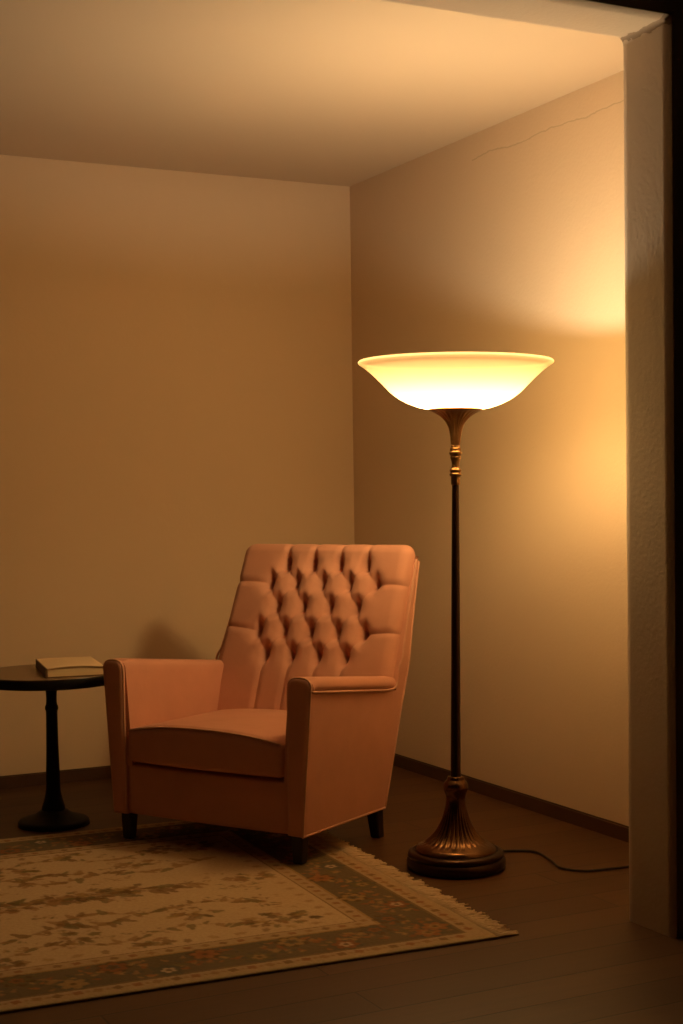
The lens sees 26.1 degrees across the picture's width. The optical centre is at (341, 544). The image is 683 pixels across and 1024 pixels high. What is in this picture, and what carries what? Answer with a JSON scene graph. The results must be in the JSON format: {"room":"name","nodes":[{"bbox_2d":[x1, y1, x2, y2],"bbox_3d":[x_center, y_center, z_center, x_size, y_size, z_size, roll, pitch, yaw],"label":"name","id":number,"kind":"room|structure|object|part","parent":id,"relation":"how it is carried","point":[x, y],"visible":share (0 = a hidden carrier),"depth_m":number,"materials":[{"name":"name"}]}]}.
{"room":"living room","nodes":[
{"label":"living room","id":0,"kind":"room"},
{"bbox_2d":[0,155,354,775],"bbox_3d":[-3.325,-0.261,5.636,7.727,2.792,0.100,-2,2,-27],"label":"wall","id":1,"kind":"structure","parent":0,"point":[176,394],"depth_m":6.80,"materials":[{"name":"paint"}]},
{"bbox_2d":[0,765,110,788],"bbox_3d":[-3.280,1.107,5.630,7.527,0.057,0.016,-2,2,-27],"label":"baseboard","id":2,"kind":"structure","parent":1,"relation":"attached to","point":[101,772],"depth_m":6.64,"materials":[{"name":"brown wood"}]},
{"bbox_2d":[0,0,622,186],"bbox_3d":[-2.654,-1.669,4.212,7.727,0.100,3.179,-2,2,-27],"label":"ceiling","id":3,"kind":"structure","parent":0,"point":[348,93],"depth_m":5.35,"materials":[{"name":"paint"}]},
{"bbox_2d":[0,765,682,1023],"bbox_3d":[-0.817,1.317,0.735,7.727,0.100,11.183,-2,2,-27],"label":"floor","id":4,"kind":"structure","parent":0,"point":[577,955],"depth_m":4.04,"materials":[{"name":"brown wood"}]},
{"bbox_2d":[0,664,103,831],"bbox_3d":[-1.137,0.798,5.793,0.580,0.604,0.580,-2,2,-27],"label":"side table","id":5,"kind":"object","parent":4,"relation":"on","point":[53,816],"visible":0.92,"depth_m":5.75,"materials":[{"name":"black paint"}]},
{"bbox_2d":[36,656,103,677],"bbox_3d":[-1.066,0.474,5.770,0.221,0.042,0.372,-1,2,-18],"label":"book","id":6,"kind":"object","parent":5,"relation":"on","point":[62,666],"visible":1,"depth_m":5.62,"materials":[{"name":"beige paper"}]},
{"bbox_2d":[0,820,518,1013],"bbox_3d":[-1.276,1.140,4.502,3.127,0.014,1.875,-2,2,-23],"label":"area rug","id":7,"kind":"object","parent":4,"relation":"on","point":[87,915],"visible":0.85,"depth_m":4.51,"materials":[{"name":"beige carpet"}]},
{"bbox_2d":[103,544,419,863],"bbox_3d":[-0.271,0.553,5.586,0.935,1.083,0.862,0,2,32],"label":"armchair","id":8,"kind":"object","parent":7,"relation":"on","point":[293,729],"visible":1,"depth_m":5.47,"materials":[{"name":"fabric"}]},
{"bbox_3d":[-0.791,1.034,5.507,0.047,0.118,0.048,0,2,33],"label":"leg","id":9,"kind":"part","parent":8,"relation":"part of","materials":[{"name":"black wood"}]},
{"bbox_3d":[-0.650,0.608,5.744,0.125,0.394,0.658,0,2,32],"label":"arm","id":10,"kind":"part","parent":8,"relation":"part of","materials":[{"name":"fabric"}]},
{"bbox_2d":[129,709,286,777],"bbox_3d":[-0.348,0.717,5.482,0.694,0.154,0.592,0,2,32],"label":"seat cushion","id":11,"kind":"object","parent":8,"relation":"on","point":[211,743],"depth_m":5.27,"materials":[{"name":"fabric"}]},
{"bbox_3d":[-0.351,0.896,5.480,0.752,0.188,0.526,0,2,32],"label":"seat","id":12,"kind":"part","parent":8,"relation":"part of","materials":[{"name":"fabric"}]},
{"bbox_3d":[-0.142,1.040,5.093,0.047,0.118,0.048,0,2,33],"label":"leg","id":13,"kind":"part","parent":8,"relation":"part of","materials":[{"name":"black wood"}]},
{"bbox_3d":[-0.136,0.353,5.811,0.848,0.701,0.304,0,2,32],"label":"tufted backrest","id":14,"kind":"part","parent":8,"relation":"part of","materials":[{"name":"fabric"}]},
{"bbox_3d":[0.030,0.626,5.311,0.128,0.370,0.658,0,2,32],"label":"arm","id":15,"kind":"part","parent":8,"relation":"part of","materials":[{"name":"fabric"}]},
{"bbox_3d":[0.079,0.523,5.370,0.090,0.930,0.822,0,2,32],"label":"panel","id":16,"kind":"part","parent":8,"relation":"part of","materials":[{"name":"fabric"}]},
{"bbox_3d":[0.125,1.028,5.499,0.049,0.130,0.062,0,2,33],"label":"leg","id":17,"kind":"part","parent":8,"relation":"part of","materials":[{"name":"black wood"}]},
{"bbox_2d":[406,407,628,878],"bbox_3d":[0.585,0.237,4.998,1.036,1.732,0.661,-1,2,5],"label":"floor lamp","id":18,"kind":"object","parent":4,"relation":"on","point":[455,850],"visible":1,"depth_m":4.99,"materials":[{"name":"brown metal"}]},
{"bbox_3d":[0.823,1.001,5.115,0.609,0.192,0.329,-1,2,-7],"label":"power cord","id":19,"kind":"part","parent":18,"relation":"part of","materials":[{"name":"black rubber"}]},
{"bbox_2d":[350,71,628,825],"bbox_3d":[0.796,-0.327,5.926,0.100,2.792,3.079,-2,2,-27],"label":"wall","id":20,"kind":"structure","parent":0,"point":[488,265],"depth_m":6.01,"materials":[{"name":"paint"}]},
{"bbox_2d":[393,753,628,842],"bbox_3d":[0.740,1.040,5.992,0.016,0.057,2.945,-2,2,-27],"label":"baseboard","id":21,"kind":"structure","parent":20,"relation":"attached to","point":[594,823],"depth_m":5.95,"materials":[{"name":"brown wood"}]},
{"bbox_2d":[383,0,682,937],"bbox_3d":[-1.924,-0.186,2.849,7.527,2.792,0.218,-2,2,-27],"label":"door frame","id":22,"kind":"structure","parent":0,"point":[650,32],"depth_m":4.22,"materials":[{"name":"paint"}]}
]}

